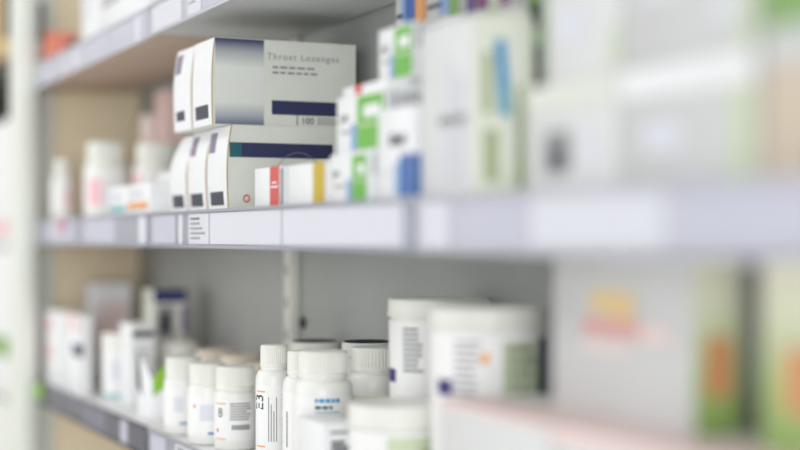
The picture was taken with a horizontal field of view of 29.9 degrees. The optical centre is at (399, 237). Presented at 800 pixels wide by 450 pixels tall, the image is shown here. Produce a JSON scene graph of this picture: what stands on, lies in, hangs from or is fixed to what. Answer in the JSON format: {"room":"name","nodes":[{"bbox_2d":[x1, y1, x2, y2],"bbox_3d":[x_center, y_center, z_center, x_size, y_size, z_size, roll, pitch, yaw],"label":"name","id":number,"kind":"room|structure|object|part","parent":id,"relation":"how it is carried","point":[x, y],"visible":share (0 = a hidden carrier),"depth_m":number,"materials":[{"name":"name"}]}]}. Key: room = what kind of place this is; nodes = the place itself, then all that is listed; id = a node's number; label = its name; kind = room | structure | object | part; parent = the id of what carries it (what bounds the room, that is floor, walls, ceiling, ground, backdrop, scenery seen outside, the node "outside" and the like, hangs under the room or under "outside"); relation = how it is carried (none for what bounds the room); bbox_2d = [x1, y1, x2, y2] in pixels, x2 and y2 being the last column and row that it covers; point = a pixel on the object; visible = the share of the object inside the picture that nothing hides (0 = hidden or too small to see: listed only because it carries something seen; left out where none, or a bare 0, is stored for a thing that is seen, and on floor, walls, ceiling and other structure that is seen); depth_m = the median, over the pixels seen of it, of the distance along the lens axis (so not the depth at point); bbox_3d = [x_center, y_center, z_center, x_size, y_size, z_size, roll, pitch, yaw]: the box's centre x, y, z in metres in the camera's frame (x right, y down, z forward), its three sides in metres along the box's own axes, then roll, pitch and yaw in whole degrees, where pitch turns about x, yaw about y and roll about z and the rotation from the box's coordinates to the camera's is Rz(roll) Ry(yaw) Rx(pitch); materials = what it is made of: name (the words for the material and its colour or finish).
{"room":"pharmacy","nodes":[
{"label":"pharmacy","id":0,"kind":"room"},
{"bbox_3d":[-1.479,1.425,1.301,3.600,0.050,6.800,0,0,-25],"label":"floor","id":1,"kind":"structure","parent":0,"visible":0},
{"bbox_2d":[0,0,9,449],"bbox_3d":[-0.904,0.275,3.717,0.295,2.250,1.030,0,0,-25],"label":"storage cabinet","id":2,"kind":"object","parent":1,"relation":"on","point":[4,4],"visible":0.14,"depth_m":3.41,"materials":[{"name":"grey metal"}]},
{"bbox_2d":[0,247,9,388],"bbox_3d":[-0.914,0.187,3.740,0.215,0.324,0.840,0,0,-25],"label":"carton","id":3,"kind":"object","parent":2,"relation":"on","point":[4,251],"visible":0.06,"depth_m":3.51,"materials":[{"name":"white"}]},
{"bbox_2d":[0,119,9,237],"bbox_3d":[-0.914,-0.138,3.740,0.215,0.274,0.840,0,0,-25],"label":"carton","id":4,"kind":"object","parent":2,"relation":"on","point":[4,125],"visible":0.06,"depth_m":3.50,"materials":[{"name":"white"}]},
{"bbox_3d":[-1.009,0.846,3.653,0.020,0.948,1.000,0,0,-25],"label":"door","id":5,"kind":"part","parent":2,"relation":"part of","materials":[{"name":"white"}]},
{"bbox_3d":[-1.009,-0.630,3.653,0.020,0.440,1.000,0,0,-25],"label":"door","id":6,"kind":"part","parent":2,"relation":"part of","materials":[{"name":"beige wood"}]},
{"bbox_3d":[-0.867,-0.500,3.300,0.013,0.120,0.020,0,0,-25],"label":"handle","id":7,"kind":"part","parent":2,"relation":"part of","materials":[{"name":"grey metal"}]},
{"bbox_2d":[10,0,799,449],"bbox_3d":[-0.079,0.271,1.863,0.283,2.258,2.889,0,0,-25],"label":"shelving unit","id":8,"kind":"object","parent":1,"relation":"on","point":[251,277],"visible":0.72,"depth_m":2.19,"materials":[{"name":"grey metal"}]},
{"bbox_3d":[-0.656,0.275,3.116,0.283,2.250,0.130,0,0,-25],"label":"frame","id":9,"kind":"part","parent":8,"relation":"part of","materials":[{"name":"white metal"}]},
{"bbox_2d":[43,31,75,60],"bbox_3d":[-0.683,-0.378,3.010,0.061,0.068,0.032,0,0,-25],"label":"packet","id":10,"kind":"object","parent":8,"relation":"on","point":[54,43],"visible":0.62,"depth_m":2.99,"materials":[{"name":"red"}]},
{"bbox_2d":[51,159,73,217],"bbox_3d":[-0.665,-0.095,2.958,0.043,0.120,0.044,0,0,-25],"label":"pill bottle","id":11,"kind":"object","parent":8,"relation":"on","point":[62,185],"visible":0.87,"depth_m":2.94,"materials":[{"name":"white plastic"}]},
{"bbox_2d":[46,309,81,386],"bbox_3d":[-0.664,0.215,2.958,0.044,0.143,0.130,0,0,-25],"label":"carton","id":12,"kind":"object","parent":8,"relation":"on","point":[53,317],"visible":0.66,"depth_m":2.94,"materials":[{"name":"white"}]},
{"bbox_2d":[61,312,91,395],"bbox_3d":[-0.605,0.214,2.806,0.023,0.145,0.166,0,0,-25],"label":"carton","id":13,"kind":"object","parent":8,"relation":"on","point":[76,328],"visible":1,"depth_m":2.76,"materials":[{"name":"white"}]},
{"bbox_2d":[82,0,97,39],"bbox_3d":[-0.529,-0.433,2.734,0.076,0.180,0.130,0,0,-25],"label":"carton","id":14,"kind":"object","parent":8,"relation":"on","point":[89,7],"visible":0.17,"depth_m":2.72,"materials":[{"name":"white cardboard"}]},
{"bbox_3d":[-0.554,0.306,2.630,0.007,0.046,0.831,0,0,-25],"label":"price rail","id":15,"kind":"part","parent":8,"relation":"part of","materials":[{"name":"plastic"}]},
{"bbox_3d":[-0.554,-0.012,2.630,0.007,0.051,0.831,0,0,-25],"label":"price rail","id":16,"kind":"part","parent":8,"relation":"part of","materials":[{"name":"grey plastic"}]},
{"bbox_3d":[-0.554,-0.322,2.630,0.007,0.048,0.831,0,0,-25],"label":"price rail","id":17,"kind":"part","parent":8,"relation":"part of","materials":[{"name":"plastic"}]},
{"bbox_3d":[-0.654,0.275,3.155,0.248,2.250,0.020,0,0,-25],"label":"panel","id":18,"kind":"part","parent":8,"relation":"part of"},
{"bbox_2d":[84,142,126,215],"bbox_3d":[-0.542,-0.105,2.763,0.078,0.141,0.078,0,0,-25],"label":"jar","id":19,"kind":"object","parent":8,"relation":"on","point":[105,168],"visible":0.91,"depth_m":2.73,"materials":[{"name":"white plastic"}]},
{"bbox_2d":[84,282,131,379],"bbox_3d":[-0.599,0.189,3.073,0.080,0.195,0.086,0,0,-25],"label":"carton","id":20,"kind":"object","parent":8,"relation":"on","point":[109,304],"visible":0.69,"depth_m":3.03,"materials":[{"name":"white cardboard"}]},
{"bbox_2d":[101,332,119,400],"bbox_3d":[-0.500,0.228,2.667,0.060,0.118,0.060,0,0,-25],"label":"carton","id":21,"kind":"object","parent":8,"relation":"on","point":[110,345],"visible":0.55,"depth_m":2.64,"materials":[{"name":"white cardboard"}]},
{"bbox_3d":[-0.500,0.182,2.667,0.060,0.026,0.060,0,0,-25],"label":"lid","id":22,"kind":"part","parent":21,"relation":"part of","materials":[{"name":"white cardboard"}]},
{"bbox_2d":[109,185,127,214],"bbox_3d":[-0.444,-0.059,2.466,0.045,0.050,0.119,0,0,-25],"label":"carton","id":23,"kind":"object","parent":8,"relation":"on","point":[118,196],"visible":0.39,"depth_m":2.45,"materials":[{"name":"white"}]},
{"bbox_2d":[98,0,156,31],"bbox_3d":[-0.418,-0.423,2.482,0.086,0.160,0.340,0,0,-25],"label":"carton","id":24,"kind":"object","parent":8,"relation":"on","point":[110,12],"visible":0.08,"depth_m":2.50,"materials":[{"name":"grey cardboard"}]},
{"bbox_2d":[120,321,154,406],"bbox_3d":[-0.454,0.217,2.593,0.042,0.140,0.079,0,0,-25],"label":"carton","id":25,"kind":"object","parent":8,"relation":"on","point":[134,336],"visible":0.83,"depth_m":2.56,"materials":[{"name":"grey cardboard"}]},
{"bbox_3d":[-0.438,0.199,2.557,0.038,0.083,0.001,0,0,-25],"label":"printed panel","id":26,"kind":"part","parent":25,"relation":"part of","materials":[{"name":"grey cardboard"}]},
{"bbox_2d":[140,115,154,142],"bbox_3d":[-0.490,-0.137,2.936,0.044,0.205,0.044,0,0,-25],"label":"carton","id":27,"kind":"object","parent":8,"relation":"on","point":[147,121],"visible":0.32,"depth_m":2.92,"materials":[{"name":"cardboard"}]},
{"bbox_2d":[128,182,170,213],"bbox_3d":[-0.388,-0.059,2.345,0.045,0.050,0.135,0,0,-25],"label":"carton","id":28,"kind":"object","parent":8,"relation":"on","point":[150,197],"visible":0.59,"depth_m":2.29,"materials":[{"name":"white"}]},
{"bbox_2d":[137,349,165,418],"bbox_3d":[-0.399,0.232,2.388,0.061,0.110,0.013,0,0,34],"label":"carton","id":29,"kind":"object","parent":8,"relation":"on","point":[150,392],"visible":0.87,"depth_m":2.38,"materials":[{"name":"grey cardboard"}]},
{"bbox_2d":[153,364,164,395],"bbox_3d":[-0.382,0.225,2.374,0.018,0.052,0.009,0,0,-25],"label":"print","id":30,"kind":"object","parent":29,"relation":"attached to","point":[158,380],"depth_m":2.37,"materials":[{"name":"green paper"}]},
{"bbox_2d":[133,143,174,183],"bbox_3d":[-0.447,-0.103,2.747,0.083,0.138,0.083,0,0,-25],"label":"jar","id":31,"kind":"object","parent":8,"relation":"on","point":[152,159],"visible":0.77,"depth_m":2.71,"materials":[{"name":"white plastic"}]},
{"bbox_2d":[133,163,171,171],"bbox_3d":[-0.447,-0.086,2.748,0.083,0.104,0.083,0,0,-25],"label":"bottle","id":32,"kind":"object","parent":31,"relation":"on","point":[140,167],"depth_m":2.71,"materials":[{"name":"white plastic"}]},
{"bbox_2d":[157,172,169,182],"bbox_3d":[-0.322,-0.070,2.344,0.066,0.070,0.192,0,0,-25],"label":"carton","id":33,"kind":"object","parent":8,"relation":"on","point":[164,177],"visible":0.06,"depth_m":2.38,"materials":[{"name":"white cardboard"}]},
{"bbox_2d":[142,288,185,374],"bbox_3d":[-0.430,0.190,2.735,0.060,0.194,0.080,0,0,-25],"label":"carton","id":34,"kind":"object","parent":8,"relation":"on","point":[165,308],"visible":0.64,"depth_m":2.70,"materials":[{"name":"white cardboard"}]},
{"bbox_3d":[-0.414,0.161,2.699,0.060,0.136,0.001,0,0,-25],"label":"printed panel","id":35,"kind":"part","parent":34,"relation":"part of","materials":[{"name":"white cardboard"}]},
{"bbox_2d":[155,90,186,152],"bbox_3d":[-0.437,-0.157,2.865,0.044,0.245,0.069,0,0,-25],"label":"carton","id":36,"kind":"object","parent":8,"relation":"on","point":[164,100],"visible":0.28,"depth_m":2.83,"materials":[{"name":"cardboard"}]},
{"bbox_3d":[-0.182,0.306,1.821,0.007,0.046,0.930,0,0,-25],"label":"price rail","id":37,"kind":"part","parent":8,"relation":"part of","materials":[{"name":"grey plastic"}]},
{"bbox_2d":[159,341,197,368],"bbox_3d":[-0.387,0.235,2.623,0.069,0.104,0.069,0,0,-25],"label":"jar","id":38,"kind":"object","parent":8,"relation":"on","point":[171,348],"visible":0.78,"depth_m":2.60,"materials":[{"name":"white plastic"}]},
{"bbox_2d":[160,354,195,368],"bbox_3d":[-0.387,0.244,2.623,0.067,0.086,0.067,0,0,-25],"label":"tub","id":39,"kind":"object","parent":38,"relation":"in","point":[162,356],"depth_m":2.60,"materials":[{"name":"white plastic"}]},
{"bbox_3d":[-0.387,0.193,2.623,0.069,0.020,0.069,0,0,-25],"label":"lid","id":40,"kind":"part","parent":38,"relation":"part of","materials":[{"name":"white plastic"}]},
{"bbox_2d":[170,136,193,210],"bbox_3d":[-0.239,-0.092,2.219,0.189,0.115,0.090,0,0,-25],"label":"box","id":41,"kind":"object","parent":8,"relation":"on","point":[178,171],"visible":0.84,"depth_m":2.18,"materials":[{"name":"white cardboard"}]},
{"bbox_2d":[164,356,200,434],"bbox_3d":[-0.319,0.231,2.205,0.057,0.112,0.058,0,0,-25],"label":"pill bottle","id":42,"kind":"object","parent":8,"relation":"on","point":[176,382],"visible":0.66,"depth_m":2.18,"materials":[{"name":"white plastic"}]},
{"bbox_3d":[-0.182,-0.322,1.821,0.007,0.048,0.930,0,0,-25],"label":"price rail","id":43,"kind":"part","parent":8,"relation":"part of","materials":[{"name":"plastic"}]},
{"bbox_2d":[188,130,210,209],"bbox_3d":[-0.200,-0.092,2.137,0.188,0.115,0.090,0,0,-25],"label":"box","id":44,"kind":"object","parent":8,"relation":"on","point":[198,157],"visible":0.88,"depth_m":2.09,"materials":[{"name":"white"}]},
{"bbox_2d":[174,46,211,132],"bbox_3d":[-0.211,-0.208,2.143,0.207,0.115,0.090,0,0,-25],"label":"box","id":45,"kind":"object","parent":44,"relation":"on","point":[183,77],"visible":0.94,"depth_m":2.10,"materials":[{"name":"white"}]},
{"bbox_2d":[187,361,225,444],"bbox_3d":[-0.269,0.231,2.102,0.057,0.112,0.058,0,0,-25],"label":"pill bottle","id":46,"kind":"object","parent":8,"relation":"on","point":[202,375],"visible":0.67,"depth_m":2.08,"materials":[{"name":"white plastic"}]},
{"bbox_3d":[-0.356,0.275,2.770,0.012,2.250,0.925,0,0,-25],"label":"panel","id":47,"kind":"part","parent":8,"relation":"part of","materials":[{"name":"grey metal"}]},
{"bbox_2d":[196,348,233,361],"bbox_3d":[-0.303,0.235,2.459,0.062,0.104,0.062,0,0,-25],"label":"jar","id":48,"kind":"object","parent":8,"relation":"on","point":[206,354],"visible":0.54,"depth_m":2.43,"materials":[{"name":"white plastic"}]},
{"bbox_2d":[214,364,255,449],"bbox_3d":[-0.225,0.231,2.049,0.058,0.112,0.058,0,0,-25],"label":"pill bottle","id":49,"kind":"object","parent":8,"relation":"on","point":[235,395],"visible":1,"depth_m":2.02,"materials":[{"name":"white plastic"}]},
{"bbox_2d":[221,354,258,364],"bbox_3d":[-0.250,0.235,2.343,0.060,0.104,0.060,0,0,-25],"label":"jar","id":50,"kind":"object","parent":8,"relation":"on","point":[229,359],"visible":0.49,"depth_m":2.32,"materials":[{"name":"white plastic"}]},
{"bbox_2d":[247,362,260,391],"bbox_3d":[-0.203,0.237,2.240,0.054,0.100,0.054,0,0,-25],"label":"jar","id":51,"kind":"object","parent":8,"relation":"on","point":[256,365],"visible":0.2,"depth_m":2.22,"materials":[{"name":"white plastic"}]},
{"bbox_3d":[-0.203,0.195,2.240,0.054,0.016,0.054,0,0,-25],"label":"lid","id":52,"kind":"part","parent":51,"relation":"part of","materials":[{"name":"beige plastic"}]},
{"bbox_2d":[255,166,287,205],"bbox_3d":[-0.145,-0.059,1.801,0.031,0.050,0.092,0,0,-25],"label":"carton","id":53,"kind":"object","parent":8,"relation":"on","point":[271,183],"visible":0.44,"depth_m":1.78,"materials":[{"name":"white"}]},
{"bbox_2d":[207,125,336,208],"bbox_3d":[-0.162,-0.092,2.054,0.187,0.115,0.090,0,0,-25],"label":"box","id":54,"kind":"object","parent":8,"relation":"on","point":[235,152],"visible":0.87,"depth_m":2.00,"materials":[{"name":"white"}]},
{"bbox_2d":[192,37,355,128],"bbox_3d":[-0.173,-0.208,2.060,0.206,0.115,0.090,0,0,-25],"label":"box","id":55,"kind":"object","parent":54,"relation":"on","point":[237,81],"visible":0.98,"depth_m":2.02,"materials":[{"name":"white cardboard"}]},
{"bbox_3d":[-0.158,-0.087,2.007,0.146,0.080,0.001,0,0,-25],"label":"printed panel","id":56,"kind":"part","parent":54,"relation":"part of","materials":[{"name":"white cardboard"}]},
{"bbox_2d":[256,344,287,449],"bbox_3d":[-0.163,0.212,1.937,0.048,0.149,0.048,0,0,-25],"label":"pill bottle","id":57,"kind":"object","parent":8,"relation":"on","point":[270,378],"visible":0.91,"depth_m":1.92,"materials":[{"name":"white plastic"}]},
{"bbox_2d":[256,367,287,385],"bbox_3d":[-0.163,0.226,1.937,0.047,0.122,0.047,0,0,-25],"label":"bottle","id":58,"kind":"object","parent":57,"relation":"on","point":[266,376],"depth_m":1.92,"materials":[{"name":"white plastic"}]},
{"bbox_3d":[-0.182,-0.012,1.821,0.007,0.051,0.930,0,0,-25],"label":"price rail","id":59,"kind":"part","parent":8,"relation":"part of","materials":[{"name":"grey plastic"}]},
{"bbox_2d":[282,350,299,449],"bbox_3d":[-0.122,0.213,1.861,0.048,0.147,0.048,0,0,-25],"label":"pill bottle","id":60,"kind":"object","parent":8,"relation":"on","point":[289,382],"visible":0.45,"depth_m":1.84,"materials":[{"name":"white plastic"}]},
{"bbox_2d":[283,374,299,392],"bbox_3d":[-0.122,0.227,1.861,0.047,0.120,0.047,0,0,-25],"label":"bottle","id":61,"kind":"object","parent":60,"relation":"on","point":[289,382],"depth_m":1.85,"materials":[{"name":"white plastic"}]},
{"bbox_3d":[-0.168,0.271,2.324,0.018,2.258,0.028,0,0,-25],"label":"upright post","id":62,"kind":"part","parent":8,"relation":"part of","materials":[{"name":"grey metal"}]},
{"bbox_2d":[288,161,329,204],"bbox_3d":[-0.086,-0.059,1.688,0.045,0.049,0.115,0,0,-25],"label":"carton","id":63,"kind":"object","parent":8,"relation":"on","point":[308,182],"visible":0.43,"depth_m":1.67,"materials":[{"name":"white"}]},
{"bbox_2d":[291,339,338,349],"bbox_3d":[-0.122,0.217,2.146,0.070,0.140,0.070,0,0,-25],"label":"jar","id":64,"kind":"object","parent":8,"relation":"on","point":[302,344],"visible":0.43,"depth_m":2.12,"materials":[{"name":"white plastic"}]},
{"bbox_2d":[297,414,348,449],"bbox_3d":[-0.082,0.245,1.679,0.042,0.084,0.081,0,0,-25],"label":"carton","id":65,"kind":"object","parent":8,"relation":"on","point":[314,432],"visible":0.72,"depth_m":1.65,"materials":[{"name":"grey cardboard"}]},
{"bbox_3d":[-0.092,0.245,1.668,0.089,0.067,0.026,0,0,40],"label":"printed panel","id":66,"kind":"part","parent":65,"relation":"part of","materials":[{"name":"grey cardboard"}]},
{"bbox_2d":[294,349,352,449],"bbox_3d":[-0.091,0.210,1.787,0.071,0.153,0.071,0,0,-25],"label":"pill bottle","id":67,"kind":"object","parent":8,"relation":"on","point":[323,387],"visible":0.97,"depth_m":1.76,"materials":[{"name":"white plastic"}]},
{"bbox_2d":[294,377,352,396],"bbox_3d":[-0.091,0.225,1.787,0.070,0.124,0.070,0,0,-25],"label":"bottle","id":68,"kind":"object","parent":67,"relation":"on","point":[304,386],"depth_m":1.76,"materials":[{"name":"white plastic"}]},
{"bbox_2d":[330,151,377,201],"bbox_3d":[-0.012,-0.061,1.588,0.094,0.054,0.106,0,0,-25],"label":"carton","id":69,"kind":"object","parent":8,"relation":"on","point":[353,176],"visible":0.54,"depth_m":1.55,"materials":[{"name":"grey cardboard"}]},
{"bbox_2d":[337,88,420,154],"bbox_3d":[-0.005,-0.120,1.585,0.084,0.062,0.127,0,0,-25],"label":"carton","id":70,"kind":"object","parent":69,"relation":"on","point":[357,115],"visible":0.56,"depth_m":1.55,"materials":[{"name":"grey cardboard"}]},
{"bbox_2d":[343,79,420,96],"bbox_3d":[-0.003,-0.157,1.587,0.079,0.011,0.114,0,0,-25],"label":"carton","id":71,"kind":"object","parent":70,"relation":"on","point":[385,83],"visible":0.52,"depth_m":1.53,"materials":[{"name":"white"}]},
{"bbox_2d":[379,21,442,79],"bbox_3d":[0.021,-0.190,1.559,0.059,0.056,0.086,0,0,-25],"label":"carton","id":72,"kind":"object","parent":71,"relation":"on","point":[400,45],"visible":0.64,"depth_m":1.53,"materials":[{"name":"grey cardboard"}]},
{"bbox_2d":[342,339,388,378],"bbox_3d":[-0.043,0.211,1.978,0.070,0.151,0.070,0,0,-25],"label":"jar","id":73,"kind":"object","parent":8,"relation":"on","point":[347,345],"visible":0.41,"depth_m":1.96,"materials":[{"name":"white plastic"}]},
{"bbox_2d":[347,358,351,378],"bbox_3d":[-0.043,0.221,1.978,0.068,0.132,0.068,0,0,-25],"label":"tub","id":74,"kind":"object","parent":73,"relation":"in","point":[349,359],"depth_m":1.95,"materials":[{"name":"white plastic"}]},
{"bbox_3d":[-0.043,0.147,1.978,0.070,0.020,0.070,0,0,-25],"label":"lid","id":75,"kind":"part","parent":73,"relation":"part of","materials":[{"name":"white plastic"}]},
{"bbox_2d":[348,345,389,399],"bbox_3d":[-0.032,0.211,1.859,0.066,0.152,0.066,0,0,-25],"label":"pill bottle","id":76,"kind":"object","parent":8,"relation":"on","point":[369,377],"visible":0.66,"depth_m":1.83,"materials":[{"name":"white plastic"}]},
{"bbox_2d":[347,397,430,449],"bbox_3d":[-0.003,0.230,1.591,0.106,0.113,0.106,0,0,-25],"label":"tub","id":77,"kind":"object","parent":8,"relation":"on","point":[376,423],"visible":0.86,"depth_m":1.55,"materials":[{"name":"white plastic"}]},
{"bbox_3d":[-0.003,0.186,1.591,0.106,0.024,0.106,0,0,-25],"label":"lid","id":78,"kind":"part","parent":77,"relation":"part of","materials":[{"name":"white plastic"}]},
{"bbox_2d":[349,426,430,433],"bbox_3d":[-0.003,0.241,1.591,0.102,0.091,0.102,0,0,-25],"label":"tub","id":79,"kind":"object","parent":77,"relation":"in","point":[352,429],"depth_m":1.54,"materials":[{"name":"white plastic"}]},
{"bbox_2d":[378,104,420,198],"bbox_3d":[0.024,-0.081,1.475,0.064,0.093,0.083,0,0,-25],"label":"carton","id":80,"kind":"object","parent":8,"relation":"on","point":[399,128],"visible":0.46,"depth_m":1.45,"materials":[{"name":"grey cardboard"}]},
{"bbox_3d":[0.005,-0.071,1.462,0.020,0.061,0.075,0,0,-25],"label":"printed panel","id":81,"kind":"part","parent":80,"relation":"part of","materials":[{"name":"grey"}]},
{"bbox_2d":[387,296,489,397],"bbox_3d":[0.045,0.178,1.730,0.120,0.218,0.120,0,0,-25],"label":"tub","id":82,"kind":"object","parent":8,"relation":"on","point":[409,329],"visible":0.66,"depth_m":1.68,"materials":[{"name":"white plastic"}]},
{"bbox_2d":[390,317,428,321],"bbox_3d":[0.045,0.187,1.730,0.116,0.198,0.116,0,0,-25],"label":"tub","id":83,"kind":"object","parent":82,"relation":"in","point":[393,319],"depth_m":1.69,"materials":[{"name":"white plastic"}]},
{"bbox_3d":[0.045,0.080,1.730,0.120,0.021,0.120,0,0,-25],"label":"lid","id":84,"kind":"part","parent":82,"relation":"part of","materials":[{"name":"white plastic"}]},
{"bbox_3d":[0.035,0.275,1.920,0.012,2.250,0.934,0,0,-25],"label":"panel","id":85,"kind":"part","parent":8,"relation":"part of","materials":[{"name":"grey metal"}]},
{"bbox_2d":[435,14,464,22],"bbox_3d":[0.065,-0.135,1.666,0.089,0.200,0.168,0,0,-25],"label":"carton","id":86,"kind":"object","parent":8,"relation":"on","point":[458,16],"visible":0.12,"depth_m":1.59,"materials":[{"name":"white cardboard"}]},
{"bbox_2d":[396,0,425,25],"bbox_3d":[0.044,-0.260,1.703,0.076,0.050,0.075,0,0,-25],"label":"carton","id":87,"kind":"object","parent":86,"relation":"on","point":[407,11],"visible":0.18,"depth_m":1.68,"materials":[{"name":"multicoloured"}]},
{"bbox_2d":[426,0,464,21],"bbox_3d":[0.079,-0.259,1.627,0.076,0.048,0.082,0,0,-25],"label":"carton","id":88,"kind":"object","parent":86,"relation":"on","point":[436,10],"visible":0.38,"depth_m":1.61,"materials":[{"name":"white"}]},
{"bbox_2d":[421,14,533,196],"bbox_3d":[0.069,-0.116,1.383,0.062,0.163,0.112,0,0,-25],"label":"carton","id":89,"kind":"object","parent":8,"relation":"on","point":[477,70],"visible":0.82,"depth_m":1.34,"materials":[{"name":"white cardboard"}]},
{"bbox_2d":[428,303,547,449],"bbox_3d":[0.088,0.177,1.511,0.121,0.219,0.121,0,0,-25],"label":"tub","id":90,"kind":"object","parent":8,"relation":"on","point":[477,349],"visible":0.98,"depth_m":1.46,"materials":[{"name":"white plastic"}]},
{"bbox_2d":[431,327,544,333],"bbox_3d":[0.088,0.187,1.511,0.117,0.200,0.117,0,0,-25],"label":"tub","id":91,"kind":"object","parent":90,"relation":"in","point":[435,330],"depth_m":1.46,"materials":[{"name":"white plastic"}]},
{"bbox_3d":[0.088,0.078,1.511,0.121,0.021,0.121,0,0,-25],"label":"lid","id":92,"kind":"part","parent":90,"relation":"part of","materials":[{"name":"white plastic"}]},
{"bbox_2d":[491,5,528,17],"bbox_3d":[0.131,-0.130,1.523,0.089,0.190,0.134,0,0,-25],"label":"carton","id":93,"kind":"object","parent":8,"relation":"on","point":[521,11],"visible":0.14,"depth_m":1.46,"materials":[{"name":"white cardboard"}]},
{"bbox_2d":[465,0,528,16],"bbox_3d":[0.123,-0.251,1.532,0.076,0.052,0.102,0,0,-25],"label":"carton","id":94,"kind":"object","parent":93,"relation":"on","point":[484,7],"visible":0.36,"depth_m":1.51,"materials":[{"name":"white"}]},
{"bbox_2d":[439,393,604,449],"bbox_3d":[0.164,0.217,1.327,0.193,0.140,0.195,0,0,-25],"label":"carton","id":95,"kind":"object","parent":8,"relation":"on","point":[514,422],"visible":0.52,"depth_m":1.30,"materials":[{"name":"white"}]},
{"bbox_2d":[554,257,741,435],"bbox_3d":[0.195,0.082,1.212,0.045,0.131,0.204,0,0,-25],"label":"carton","id":96,"kind":"object","parent":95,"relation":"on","point":[656,343],"visible":0.95,"depth_m":1.16,"materials":[{"name":"white cardboard"}]},
{"bbox_2d":[529,0,546,87],"bbox_3d":[0.195,-0.135,1.384,0.089,0.200,0.152,0,0,-25],"label":"carton","id":97,"kind":"object","parent":8,"relation":"on","point":[537,8],"visible":0.06,"depth_m":1.42,"materials":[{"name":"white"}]},
{"bbox_2d":[527,73,619,190],"bbox_3d":[0.218,-0.079,1.214,0.189,0.088,0.132,0,0,-25],"label":"carton","id":98,"kind":"object","parent":8,"relation":"on","point":[574,126],"visible":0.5,"depth_m":1.17,"materials":[{"name":"grey cardboard"}]},
{"bbox_2d":[546,0,623,84],"bbox_3d":[0.225,-0.181,1.202,0.187,0.116,0.109,0,0,-25],"label":"carton","id":99,"kind":"object","parent":98,"relation":"on","point":[584,38],"visible":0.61,"depth_m":1.16,"materials":[{"name":"white cardboard"}]},
{"bbox_3d":[0.211,-0.012,0.967,0.007,0.051,0.930,0,0,-25],"label":"price rail","id":100,"kind":"part","parent":8,"relation":"part of","materials":[{"name":"plastic"}]},
{"bbox_2d":[549,412,761,449],"bbox_3d":[0.246,0.217,1.148,0.193,0.140,0.191,0,0,-25],"label":"carton","id":101,"kind":"object","parent":8,"relation":"on","point":[601,434],"visible":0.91,"depth_m":1.13,"materials":[{"name":"white cardboard"}]},
{"bbox_2d":[618,48,763,184],"bbox_3d":[0.281,-0.079,1.078,0.189,0.088,0.160,0,0,-25],"label":"carton","id":102,"kind":"object","parent":8,"relation":"on","point":[698,119],"visible":0.7,"depth_m":1.03,"materials":[{"name":"white cardboard"}]},
{"bbox_2d":[623,0,764,70],"bbox_3d":[0.281,-0.181,1.079,0.187,0.116,0.154,0,0,-25],"label":"carton","id":103,"kind":"object","parent":102,"relation":"on","point":[655,32],"visible":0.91,"depth_m":1.04,"materials":[{"name":"white cardboard"}]},
{"bbox_3d":[0.427,0.275,1.066,0.012,2.250,0.934,0,0,-25],"label":"panel","id":104,"kind":"part","parent":8,"relation":"part of","materials":[{"name":"grey metal"}]},
{"bbox_2d":[763,23,799,176],"bbox_3d":[0.354,-0.084,0.919,0.189,0.098,0.174,0,0,-25],"label":"carton","id":105,"kind":"object","parent":8,"relation":"on","point":[781,45],"visible":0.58,"depth_m":0.94,"materials":[{"name":"beige cardboard"}]},
{"bbox_2d":[765,0,799,29],"bbox_3d":[0.354,-0.186,0.920,0.187,0.106,0.176,0,0,-25],"label":"carton","id":106,"kind":"object","parent":105,"relation":"on","point":[778,13],"visible":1,"depth_m":0.95,"materials":[{"name":"green cardboard"}]},
{"bbox_3d":[0.338,0.217,0.948,0.193,0.140,0.241,0,0,-25],"label":"carton","id":107,"kind":"object","parent":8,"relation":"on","visible":0},
{"bbox_2d":[762,261,799,449],"bbox_3d":[0.327,0.082,0.942,0.059,0.131,0.238,0,0,-25],"label":"carton","id":108,"kind":"object","parent":107,"relation":"on","point":[780,279],"visible":1,"depth_m":1.02,"materials":[{"name":"green cardboard"}]}
]}

